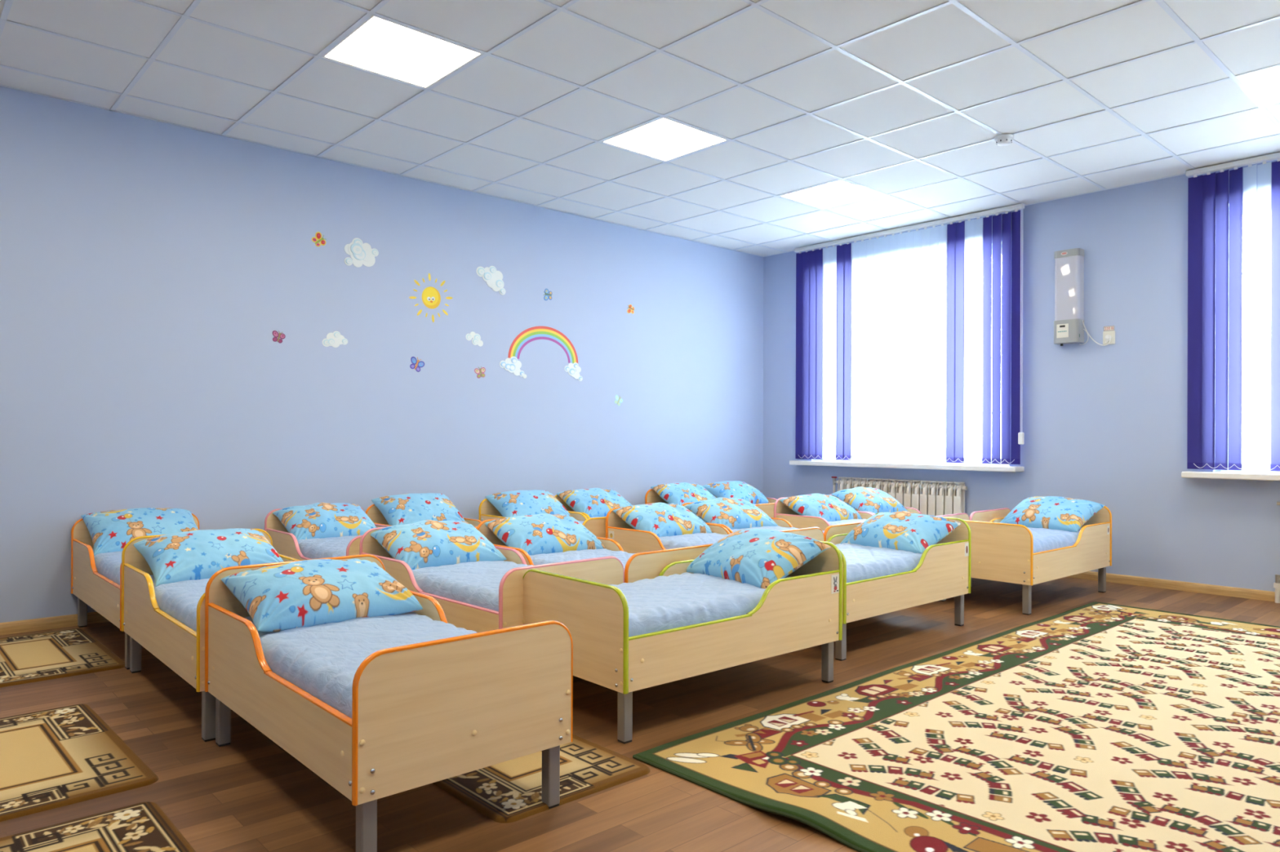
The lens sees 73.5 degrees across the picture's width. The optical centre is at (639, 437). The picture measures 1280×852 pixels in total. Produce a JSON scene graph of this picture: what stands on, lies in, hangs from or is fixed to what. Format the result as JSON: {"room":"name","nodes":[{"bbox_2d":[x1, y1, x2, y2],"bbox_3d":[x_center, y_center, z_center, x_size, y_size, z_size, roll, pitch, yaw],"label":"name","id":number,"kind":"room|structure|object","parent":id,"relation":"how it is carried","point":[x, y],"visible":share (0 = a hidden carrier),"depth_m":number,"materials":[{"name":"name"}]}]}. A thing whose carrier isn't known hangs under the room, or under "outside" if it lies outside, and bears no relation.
{"room":"children's room","nodes":[
{"label":"children's room","id":0,"kind":"room"},
{"bbox_2d":[0,86,763,622],"bbox_3d":[-2.124,-0.479,5.964,9.536,3.100,0.200,0,0,-42],"label":"wall","id":1,"kind":"structure","parent":0,"point":[149,269],"depth_m":5.71,"materials":[{"name":"blue paint"}]},
{"bbox_2d":[0,611,110,635],"bbox_3d":[-2.074,1.040,5.866,9.086,0.064,0.020,0,0,-42],"label":"baseboard","id":2,"kind":"structure","parent":1,"relation":"attached to","point":[69,620],"depth_m":4.75,"materials":[{"name":"brown wood"}]},
{"bbox_2d":[272,330,285,343],"bbox_3d":[-2.362,-0.655,5.607,0.084,0.082,0.005,0,0,-42],"label":"sticker","id":3,"kind":"object","parent":1,"relation":"attached to","point":[281,336],"visible":1,"depth_m":5.61,"materials":[{"name":"pink paper"}]},
{"bbox_2d":[311,231,326,246],"bbox_3d":[-2.166,-1.335,5.785,0.100,0.102,0.005,0,0,-42],"label":"sticker","id":4,"kind":"object","parent":1,"relation":"attached to","point":[318,236],"visible":1,"depth_m":5.78,"materials":[{"name":"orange plastic"}]},
{"bbox_2d":[322,331,347,347],"bbox_3d":[-2.083,-0.668,5.859,0.179,0.114,0.010,0,0,-42],"label":"sticker","id":5,"kind":"object","parent":1,"relation":"attached to","point":[335,339],"visible":1,"depth_m":5.86,"materials":[{"name":"white paper"}]},
{"bbox_2d":[344,238,378,267],"bbox_3d":[-1.941,-1.284,5.984,0.250,0.204,0.013,0,0,-42],"label":"sticker","id":6,"kind":"object","parent":1,"relation":"attached to","point":[361,253],"visible":1,"depth_m":5.97,"materials":[{"name":"white plastic"}]},
{"bbox_2d":[409,356,424,372],"bbox_3d":[-1.629,-0.532,6.276,0.118,0.111,0.005,0,0,-42],"label":"sticker","id":7,"kind":"object","parent":1,"relation":"attached to","point":[420,364],"visible":1,"depth_m":6.27,"materials":[{"name":"paper"}]},
{"bbox_2d":[408,273,452,322],"bbox_3d":[-1.546,-1.032,6.351,0.358,0.364,0.004,0,0,-42],"label":"sticker","id":8,"kind":"object","parent":1,"relation":"attached to","point":[431,298],"visible":1,"depth_m":6.35,"materials":[{"name":"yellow paper"}]},
{"bbox_2d":[466,331,483,346],"bbox_3d":[-1.273,-0.756,6.598,0.154,0.109,0.007,0,0,-42],"label":"sticker","id":9,"kind":"object","parent":1,"relation":"attached to","point":[476,340],"visible":1,"depth_m":6.60,"materials":[{"name":"white paper"}]},
{"bbox_2d":[474,366,485,378],"bbox_3d":[-1.238,-0.500,6.632,0.100,0.094,0.005,0,0,-42],"label":"sticker","id":10,"kind":"object","parent":1,"relation":"attached to","point":[482,370],"visible":1,"depth_m":6.63,"materials":[{"name":"pink paper"}]},
{"bbox_2d":[475,266,506,295],"bbox_3d":[-1.160,-1.231,6.696,0.267,0.218,0.012,0,0,-42],"label":"sticker","id":11,"kind":"object","parent":1,"relation":"attached to","point":[493,277],"visible":1,"depth_m":6.71,"materials":[{"name":"white plastic"}]},
{"bbox_2d":[499,326,582,381],"bbox_3d":[-0.795,-0.691,7.031,0.831,0.438,0.011,0,0,-42],"label":"sticker","id":12,"kind":"object","parent":1,"relation":"attached to","point":[511,364],"visible":1,"depth_m":7.00,"materials":[{"name":"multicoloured paper"}]},
{"bbox_2d":[543,288,552,300],"bbox_3d":[-0.759,-1.172,7.066,0.092,0.099,0.005,0,0,-42],"label":"sticker","id":13,"kind":"object","parent":1,"relation":"attached to","point":[547,296],"visible":1,"depth_m":7.06,"materials":[{"name":"blue plastic"}]},
{"bbox_2d":[614,395,622,406],"bbox_3d":[-0.187,-0.324,7.590,0.102,0.100,0.005,0,0,-42],"label":"sticker","id":14,"kind":"object","parent":1,"relation":"attached to","point":[620,400],"visible":1,"depth_m":7.59,"materials":[{"name":"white paper"}]},
{"bbox_2d":[626,304,634,314],"bbox_3d":[-0.081,-1.147,7.684,0.088,0.083,0.005,0,0,-42],"label":"sticker","id":15,"kind":"object","parent":1,"relation":"attached to","point":[628,311],"visible":1,"depth_m":7.68,"materials":[{"name":"orange paper"}]},
{"bbox_2d":[0,0,1279,257],"bbox_3d":[0.164,-1.880,3.419,9.086,0.004,6.638,0,0,-42],"label":"grid","id":16,"kind":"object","parent":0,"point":[3,18],"depth_m":4.75,"materials":[{"name":"white metal"}]},
{"bbox_2d":[0,0,1279,256],"bbox_3d":[0.164,-1.930,3.419,9.086,0.097,6.638,0,0,-42],"label":"ceiling","id":17,"kind":"structure","parent":0,"point":[752,44],"depth_m":4.65,"materials":[{"name":"white tile"}]},
{"bbox_2d":[321,15,483,88],"bbox_3d":[-1.174,-1.901,4.231,0.584,0.033,0.584,0,0,-42],"label":"recessed light","id":18,"kind":"object","parent":17,"relation":"in","point":[379,46],"visible":0.74,"depth_m":4.22,"materials":[{"name":"white plastic"}]},
{"bbox_2d":[601,117,727,161],"bbox_3d":[0.157,-1.897,5.443,0.584,0.033,0.584,0,0,-42],"label":"recessed light","id":19,"kind":"object","parent":17,"relation":"in","point":[663,139],"visible":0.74,"depth_m":5.45,"materials":[{"name":"white plastic"}]},
{"bbox_2d":[779,180,883,209],"bbox_3d":[1.488,-1.892,6.655,0.584,0.033,0.584,0,0,-42],"label":"recessed light","id":20,"kind":"object","parent":17,"relation":"in","point":[839,193],"visible":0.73,"depth_m":6.67,"materials":[{"name":"white plastic"}]},
{"bbox_2d":[994,133,1013,146],"bbox_3d":[2.272,-1.847,5.347,0.112,0.049,0.112,0,0,-42],"label":"smoke detector","id":21,"kind":"object","parent":17,"relation":"attached to","point":[1004,140],"visible":1,"depth_m":5.31,"materials":[{"name":"white plastic"}]},
{"bbox_2d":[1236,66,1279,106],"bbox_3d":[3.507,-1.885,4.437,0.584,0.033,0.584,0,0,-42],"label":"recessed light","id":22,"kind":"object","parent":17,"relation":"in","point":[1264,86],"visible":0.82,"depth_m":4.55,"materials":[{"name":"white plastic"}]},
{"bbox_2d":[0,577,1279,851],"bbox_3d":[0.154,1.129,3.419,9.486,0.100,7.038,0,0,-42],"label":"floor","id":23,"kind":"structure","parent":0,"point":[247,794],"depth_m":2.86,"materials":[{"name":"laminate"}]},
{"bbox_2d":[0,628,124,687],"bbox_3d":[-2.946,1.062,4.171,0.585,0.012,1.045,0,0,-43],"label":"floor mat","id":24,"kind":"object","parent":23,"relation":"on","point":[43,656],"visible":0.99,"depth_m":4.12,"materials":[{"name":"carpet"}]},
{"bbox_2d":[0,704,158,822],"bbox_3d":[-2.060,1.065,2.845,0.585,0.012,1.045,0,0,-44],"label":"floor mat","id":25,"kind":"object","parent":23,"relation":"on","point":[53,758],"visible":1,"depth_m":2.78,"materials":[{"name":"carpet"}]},
{"bbox_2d":[0,801,195,851],"bbox_3d":[-1.291,1.068,1.939,0.585,0.012,1.045,0,0,-42],"label":"floor mat","id":26,"kind":"object","parent":23,"relation":"on","point":[141,827],"visible":1,"depth_m":2.29,"materials":[{"name":"carpet"}]},
{"bbox_2d":[71,513,199,669],"bbox_3d":[-2.541,0.763,4.587,0.664,0.614,1.255,0,0,-42],"label":"bed","id":27,"kind":"object","parent":23,"relation":"on","point":[91,588],"visible":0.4,"depth_m":4.50,"materials":[{"name":"brown wood"}]},
{"bbox_2d":[92,548,122,585],"bbox_3d":[-2.540,0.716,4.587,0.603,0.203,1.197,0,0,-42],"label":"mattress","id":28,"kind":"object","parent":27,"relation":"on","point":[107,564],"visible":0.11,"depth_m":4.35,"materials":[{"name":"blue"}]},
{"bbox_2d":[80,507,198,555],"bbox_3d":[-2.830,0.530,4.906,0.576,0.237,0.364,0,0,-43],"label":"pillow","id":29,"kind":"object","parent":28,"relation":"on","point":[109,531],"visible":0.73,"depth_m":4.81,"materials":[{"name":"fabric"}]},
{"bbox_2d":[121,528,299,742],"bbox_3d":[-1.703,0.766,3.661,0.664,0.614,1.255,0,0,-42],"label":"bed","id":30,"kind":"object","parent":23,"relation":"on","point":[181,648],"visible":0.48,"depth_m":3.46,"materials":[{"name":"brown wood"}]},
{"bbox_2d":[150,574,209,631],"bbox_3d":[-1.703,0.719,3.661,0.603,0.203,1.197,0,0,-42],"label":"mattress","id":31,"kind":"object","parent":30,"relation":"on","point":[180,600],"visible":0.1,"depth_m":3.43,"materials":[{"name":"blue"}]},
{"bbox_2d":[133,528,283,586],"bbox_3d":[-1.974,0.542,3.966,0.575,0.214,0.380,0,0,-43],"label":"pillow","id":32,"kind":"object","parent":31,"relation":"on","point":[193,555],"visible":0.81,"depth_m":3.85,"materials":[{"name":"fabric"}]},
{"bbox_2d":[264,507,389,559],"bbox_3d":[-1.708,0.766,5.170,0.664,0.614,1.255,0,0,-42],"label":"bed","id":33,"kind":"object","parent":23,"relation":"on","point":[285,543],"visible":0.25,"depth_m":5.18,"materials":[{"name":"brown wood"}]},
{"bbox_2d":[297,534,363,559],"bbox_3d":[-1.708,0.719,5.170,0.603,0.204,1.197,0,0,-42],"label":"mattress","id":34,"kind":"object","parent":33,"relation":"on","point":[313,548],"visible":0.23,"depth_m":4.96,"materials":[{"name":"blue"}]},
{"bbox_2d":[272,502,377,540],"bbox_3d":[-1.991,0.539,5.481,0.579,0.233,0.371,0,0,-42],"label":"pillow","id":35,"kind":"object","parent":34,"relation":"on","point":[317,520],"visible":0.79,"depth_m":5.37,"materials":[{"name":"fabric"}]},
{"bbox_2d":[204,554,573,851],"bbox_3d":[-0.858,0.769,2.749,0.664,0.614,1.255,0,0,-42],"label":"bed","id":36,"kind":"object","parent":23,"relation":"on","point":[426,713],"visible":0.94,"depth_m":2.31,"materials":[{"name":"brown wood"}]},
{"bbox_2d":[244,611,476,718],"bbox_3d":[-0.857,0.722,2.749,0.603,0.203,1.197,0,0,-42],"label":"mattress","id":37,"kind":"object","parent":36,"relation":"on","point":[322,660],"visible":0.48,"depth_m":2.60,"materials":[{"name":"blue"}]},
{"bbox_2d":[221,559,422,631],"bbox_3d":[-1.127,0.543,3.050,0.576,0.194,0.391,0,0,-42],"label":"pillow","id":38,"kind":"object","parent":37,"relation":"on","point":[315,592],"visible":0.98,"depth_m":2.94,"materials":[{"name":"fabric"}]},
{"bbox_2d":[365,504,481,528],"bbox_3d":[-1.219,0.768,5.615,0.664,0.614,1.255,0,0,-42],"label":"bed","id":39,"kind":"object","parent":23,"relation":"on","point":[372,512],"visible":0.04,"depth_m":5.90,"materials":[{"name":"brown wood"}]},
{"bbox_3d":[-1.219,0.721,5.615,0.603,0.204,1.197,0,0,-42],"label":"mattress","id":40,"kind":"object","parent":39,"relation":"on","visible":0},
{"bbox_2d":[371,493,465,525],"bbox_3d":[-1.516,0.524,5.941,0.574,0.258,0.352,0,0,-42],"label":"pillow","id":41,"kind":"object","parent":40,"relation":"on","point":[404,508],"visible":0.66,"depth_m":5.85,"materials":[{"name":"fabric"}]},
{"bbox_2d":[359,527,624,632],"bbox_3d":[-0.738,0.769,4.067,0.664,0.614,1.255,0,0,-43],"label":"bed","id":42,"kind":"object","parent":23,"relation":"on","point":[609,570],"visible":0.29,"depth_m":3.65,"materials":[{"name":"brown wood"}]},
{"bbox_2d":[411,560,533,611],"bbox_3d":[-0.738,0.723,4.067,0.603,0.203,1.197,0,0,-43],"label":"mattress","id":43,"kind":"object","parent":42,"relation":"on","point":[473,583],"visible":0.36,"depth_m":3.84,"materials":[{"name":"blue"}]},
{"bbox_2d":[370,520,506,569],"bbox_3d":[-1.027,0.541,4.373,0.578,0.225,0.376,0,0,-42],"label":"pillow","id":44,"kind":"object","parent":43,"relation":"on","point":[425,543],"visible":0.88,"depth_m":4.26,"materials":[{"name":"fabric"}]},
{"bbox_2d":[431,733,649,822],"bbox_3d":[-0.516,1.071,2.955,0.585,0.012,1.045,0,0,-42],"label":"floor mat","id":45,"kind":"object","parent":23,"relation":"on","point":[510,791],"visible":0.34,"depth_m":2.66,"materials":[{"name":"carpet"}]},
{"bbox_2d":[478,498,605,537],"bbox_3d":[-0.549,0.770,6.198,0.664,0.614,1.255,0,0,-42],"label":"bed","id":46,"kind":"object","parent":23,"relation":"on","point":[597,526],"visible":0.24,"depth_m":6.35,"materials":[{"name":"brown wood"}]},
{"bbox_3d":[-0.549,0.723,6.198,0.603,0.204,1.197,0,0,-42],"label":"mattress","id":47,"kind":"object","parent":46,"relation":"on","visible":0},
{"bbox_2d":[484,489,571,517],"bbox_3d":[-0.836,0.529,6.514,0.575,0.241,0.362,0,0,-40],"label":"pillow","id":48,"kind":"object","parent":47,"relation":"on","point":[515,503],"visible":0.73,"depth_m":6.42,"materials":[{"name":"fabric"}]},
{"bbox_2d":[554,494,591,518],"bbox_3d":[-0.058,0.771,6.645,0.664,0.614,1.255,0,0,-42],"label":"bed","id":49,"kind":"object","parent":23,"relation":"on","point":[568,508],"visible":0.06,"depth_m":6.93,"materials":[{"name":"brown wood"}]},
{"bbox_3d":[-0.058,0.725,6.645,0.603,0.204,1.197,0,0,-42],"label":"mattress","id":50,"kind":"object","parent":49,"relation":"on","visible":0},
{"bbox_2d":[556,488,632,517],"bbox_3d":[-0.341,0.535,6.956,0.574,0.233,0.367,0,0,-42],"label":"pillow","id":51,"kind":"object","parent":50,"relation":"on","point":[594,502],"visible":0.77,"depth_m":6.83,"materials":[{"name":"fabric"}]},
{"bbox_2d":[475,514,713,582],"bbox_3d":[-0.248,0.771,4.520,0.664,0.614,1.255,0,0,-43],"label":"bed","id":52,"kind":"object","parent":23,"relation":"on","point":[646,565],"visible":0.22,"depth_m":4.03,"materials":[{"name":"brown wood"}]},
{"bbox_2d":[529,548,635,570],"bbox_3d":[-0.248,0.724,4.520,0.603,0.204,1.197,0,0,-43],"label":"mattress","id":53,"kind":"object","parent":52,"relation":"on","point":[537,559],"visible":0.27,"depth_m":4.52,"materials":[{"name":"blue"}]},
{"bbox_2d":[484,513,605,555],"bbox_3d":[-0.531,0.548,4.818,0.574,0.217,0.378,0,0,-40],"label":"pillow","id":54,"kind":"object","parent":53,"relation":"on","point":[542,533],"visible":0.85,"depth_m":4.71,"materials":[{"name":"fabric"}]},
{"bbox_2d":[522,540,842,743],"bbox_3d":[0.206,0.772,3.626,1.255,0.614,0.664,0,0,-41],"label":"bed","id":55,"kind":"object","parent":23,"relation":"on","point":[803,610],"visible":0.69,"depth_m":3.27,"materials":[{"name":"brown wood"}]},
{"bbox_2d":[608,572,789,636],"bbox_3d":[0.206,0.725,3.626,1.197,0.204,0.603,0,0,-41],"label":"mattress","id":56,"kind":"object","parent":55,"relation":"on","point":[660,603],"visible":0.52,"depth_m":3.38,"materials":[{"name":"blue"}]},
{"bbox_2d":[686,528,830,589],"bbox_3d":[0.526,0.539,3.911,0.376,0.221,0.575,0,0,-33],"label":"pillow","id":57,"kind":"object","parent":56,"relation":"on","point":[757,557],"visible":0.93,"depth_m":3.76,"materials":[{"name":"fabric"}]},
{"bbox_2d":[644,488,774,517],"bbox_3d":[0.707,0.774,7.409,0.664,0.614,1.255,0,0,-42],"label":"bed","id":58,"kind":"object","parent":23,"relation":"on","point":[651,496],"visible":0.09,"depth_m":7.64,"materials":[{"name":"brown wood"}]},
{"bbox_3d":[0.707,0.727,7.409,0.603,0.204,1.197,0,0,-42],"label":"mattress","id":59,"kind":"object","parent":58,"relation":"on","visible":0},
{"bbox_2d":[650,482,715,505],"bbox_3d":[0.424,0.534,7.720,0.574,0.241,0.361,0,0,-42],"label":"pillow","id":60,"kind":"object","parent":59,"relation":"on","point":[681,493],"visible":0.7,"depth_m":7.60,"materials":[{"name":"fabric"}]},
{"bbox_2d":[605,506,824,553],"bbox_3d":[0.437,0.773,5.344,0.664,0.614,1.255,0,0,-42],"label":"bed","id":61,"kind":"object","parent":23,"relation":"on","point":[632,540],"visible":0.25,"depth_m":5.40,"materials":[{"name":"brown wood"}]},
{"bbox_2d":[658,533,728,549],"bbox_3d":[0.437,0.726,5.344,0.603,0.204,1.197,0,0,-42],"label":"mattress","id":62,"kind":"object","parent":61,"relation":"on","point":[697,539],"visible":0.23,"depth_m":5.25,"materials":[{"name":"blue"}]},
{"bbox_2d":[613,502,713,537],"bbox_3d":[0.157,0.551,5.652,0.574,0.221,0.375,0,0,-42],"label":"pillow","id":63,"kind":"object","parent":62,"relation":"on","point":[662,519],"visible":0.8,"depth_m":5.54,"materials":[{"name":"fabric"}]},
{"bbox_2d":[713,495,777,502],"bbox_3d":[1.193,0.776,7.852,0.664,0.614,1.255,0,0,-42],"label":"bed","id":64,"kind":"object","parent":23,"relation":"on","point":[770,500],"visible":0.05,"depth_m":8.23,"materials":[{"name":"brown wood"}]},
{"bbox_3d":[1.193,0.729,7.852,0.603,0.204,1.197,0,0,-42],"label":"mattress","id":65,"kind":"object","parent":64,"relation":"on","visible":0},
{"bbox_2d":[702,480,769,504],"bbox_3d":[0.916,0.533,8.158,0.575,0.225,0.373,0,0,-42],"label":"pillow","id":66,"kind":"object","parent":65,"relation":"on","point":[726,489],"visible":0.83,"depth_m":8.05,"materials":[{"name":"fabric"}]},
{"bbox_2d":[681,502,863,541],"bbox_3d":[0.928,0.775,5.791,0.664,0.614,1.255,0,0,-42],"label":"bed","id":67,"kind":"object","parent":23,"relation":"on","point":[832,530],"visible":0.18,"depth_m":5.27,"materials":[{"name":"brown wood"}]},
{"bbox_2d":[731,525,824,533],"bbox_3d":[0.928,0.728,5.791,0.603,0.204,1.197,0,0,-42],"label":"mattress","id":68,"kind":"object","parent":67,"relation":"on","point":[778,528],"visible":0.15,"depth_m":5.90,"materials":[{"name":"blue"}]},
{"bbox_2d":[684,497,777,529],"bbox_3d":[0.651,0.547,6.096,0.578,0.229,0.374,0,0,-39],"label":"pillow","id":69,"kind":"object","parent":68,"relation":"on","point":[732,513],"visible":0.81,"depth_m":5.98,"materials":[{"name":"fabric"}]},
{"bbox_2d":[773,497,969,530],"bbox_3d":[1.690,0.777,6.344,0.664,0.614,1.255,0,0,-42],"label":"bed","id":70,"kind":"object","parent":23,"relation":"on","point":[781,510],"visible":0.14,"depth_m":6.42,"materials":[{"name":"brown wood"}]},
{"bbox_2d":[827,519,866,525],"bbox_3d":[1.691,0.731,6.344,0.603,0.204,1.197,0,0,-42],"label":"mattress","id":71,"kind":"object","parent":70,"relation":"on","point":[851,521],"visible":0.16,"depth_m":6.41,"materials":[{"name":"blue"}]},
{"bbox_2d":[779,493,862,521],"bbox_3d":[1.411,0.555,6.652,0.574,0.221,0.375,0,0,-42],"label":"pillow","id":72,"kind":"object","parent":71,"relation":"on","point":[829,508],"visible":0.88,"depth_m":6.53,"materials":[{"name":"fabric"}]},
{"bbox_2d":[826,512,971,661],"bbox_3d":[1.220,0.776,4.759,1.255,0.614,0.664,0,0,-42],"label":"bed","id":73,"kind":"object","parent":23,"relation":"on","point":[943,571],"visible":0.43,"depth_m":4.59,"materials":[{"name":"brown wood"}]},
{"bbox_2d":[834,542,922,582],"bbox_3d":[1.220,0.729,4.759,1.197,0.204,0.603,0,0,-42],"label":"mattress","id":74,"kind":"object","parent":73,"relation":"on","point":[863,562],"visible":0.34,"depth_m":4.50,"materials":[{"name":"blue"}]},
{"bbox_2d":[840,511,960,553],"bbox_3d":[1.516,0.548,5.024,0.382,0.216,0.578,0,0,-37],"label":"pillow","id":75,"kind":"object","parent":74,"relation":"on","point":[905,531],"visible":0.94,"depth_m":4.89,"materials":[{"name":"fabric"}]},
{"bbox_2d":[831,476,967,515],"bbox_3d":[2.296,0.733,7.734,0.080,0.706,1.356,0,0,-42],"label":"radiator","id":76,"kind":"object","parent":23,"relation":"on","point":[932,498],"visible":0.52,"depth_m":7.51,"materials":[{"name":"white metal"}]},
{"bbox_2d":[830,493,1010,587],"bbox_3d":[2.184,0.779,6.793,0.664,0.614,1.255,0,0,-42],"label":"bed","id":77,"kind":"object","parent":23,"relation":"on","point":[984,515],"visible":0.1,"depth_m":6.33,"materials":[{"name":"brown wood"}]},
{"bbox_3d":[2.184,0.732,6.793,0.603,0.204,1.197,0,0,-42],"label":"mattress","id":78,"kind":"object","parent":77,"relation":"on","visible":0},
{"bbox_2d":[831,486,907,514],"bbox_3d":[1.907,0.533,7.097,0.579,0.237,0.368,0,0,-42],"label":"pillow","id":79,"kind":"object","parent":78,"relation":"on","point":[874,500],"visible":0.76,"depth_m":6.97,"materials":[{"name":"fabric"}]},
{"bbox_2d":[632,601,1279,851],"bbox_3d":[2.484,1.071,3.135,4.091,0.032,3.011,0,0,-42],"label":"carpet","id":80,"kind":"object","parent":23,"relation":"on","point":[1095,726],"visible":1,"depth_m":2.97,"materials":[{"name":"beige carpet"}]},
{"bbox_2d":[939,506,1111,615],"bbox_3d":[2.623,0.781,5.846,1.255,0.614,0.664,0,0,-41],"label":"bed","id":81,"kind":"object","parent":23,"relation":"on","point":[999,552],"visible":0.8,"depth_m":5.41,"materials":[{"name":"brown wood"}]},
{"bbox_2d":[1027,527,1081,552],"bbox_3d":[2.623,0.734,5.846,1.197,0.204,0.603,0,0,-41],"label":"mattress","id":82,"kind":"object","parent":81,"relation":"on","point":[1044,539],"visible":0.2,"depth_m":5.57,"materials":[{"name":"blue"}]},
{"bbox_2d":[999,496,1104,532],"bbox_3d":[2.929,0.540,6.114,0.372,0.225,0.576,0,0,-36],"label":"pillow","id":83,"kind":"object","parent":82,"relation":"on","point":[1053,513],"visible":0.94,"depth_m":6.00,"materials":[{"name":"fabric"}]},
{"bbox_2d":[1273,502,1279,603],"bbox_3d":[4.634,0.742,5.167,0.080,0.704,1.331,0,0,-42],"label":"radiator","id":84,"kind":"object","parent":23,"relation":"on","point":[1277,584],"visible":1,"depth_m":5.63,"materials":[{"name":"white metal"}]},
{"bbox_2d":[762,160,1279,591],"bbox_3d":[3.666,-0.459,6.613,0.400,3.100,6.638,0,0,-42],"label":"wall","id":85,"kind":"structure","parent":0,"point":[1106,425],"depth_m":6.42,"materials":[{"name":"blue paint"}]},
{"bbox_2d":[789,248,1024,472],"bbox_3d":[2.421,-0.667,7.816,0.509,1.892,2.245,0,0,-42],"label":"window","id":86,"kind":"structure","parent":85,"relation":"in","point":[991,467],"depth_m":7.55,"materials":[{"name":"white plastic"}]},
{"bbox_2d":[794,203,1024,464],"bbox_3d":[2.302,-0.825,7.672,0.064,2.086,2.277,0,0,-42],"label":"vertical blind","id":87,"kind":"object","parent":86,"relation":"attached to","point":[897,335],"visible":1,"depth_m":7.57,"materials":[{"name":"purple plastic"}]},
{"bbox_2d":[1053,248,1110,346],"bbox_3d":[3.378,-1.064,6.551,0.111,0.752,0.392,0,0,-42],"label":"air purifier","id":88,"kind":"object","parent":85,"relation":"attached to","point":[1068,322],"visible":1,"depth_m":6.58,"materials":[{"name":"grey plastic"}]},
{"bbox_2d":[1102,330,1115,344],"bbox_3d":[3.522,-0.748,6.445,0.040,0.100,0.084,0,0,-42],"label":"wall socket","id":89,"kind":"object","parent":85,"relation":"attached to","point":[1107,335],"visible":1,"depth_m":6.44,"materials":[{"name":"white plastic"}]},
{"bbox_2d":[1103,325,1114,331],"bbox_3d":[3.535,-0.818,6.459,0.002,0.036,0.074,0,0,-42],"label":"warning sign","id":90,"kind":"object","parent":85,"relation":"attached to","point":[1111,327],"visible":1,"depth_m":6.46,"materials":[{"name":"white"}]},
{"bbox_2d":[1066,571,1275,601],"bbox_3d":[3.506,1.058,6.471,0.020,0.064,6.638,0,0,-42],"label":"baseboard","id":91,"kind":"structure","parent":85,"relation":"attached to","point":[1263,595],"depth_m":6.08,"materials":[{"name":"brown wood"}]},
{"bbox_2d":[1181,207,1279,480],"bbox_3d":[4.710,-0.659,5.303,0.509,1.892,2.245,0,0,-42],"label":"window","id":92,"kind":"structure","parent":85,"relation":"in","point":[1242,474],"depth_m":5.84,"materials":[{"name":"white plastic"}]},
{"bbox_2d":[1185,152,1279,471],"bbox_3d":[4.590,-0.817,5.175,0.044,2.086,2.260,0,0,-42],"label":"vertical blind","id":93,"kind":"object","parent":92,"relation":"attached to","point":[1211,288],"visible":1,"depth_m":5.80,"materials":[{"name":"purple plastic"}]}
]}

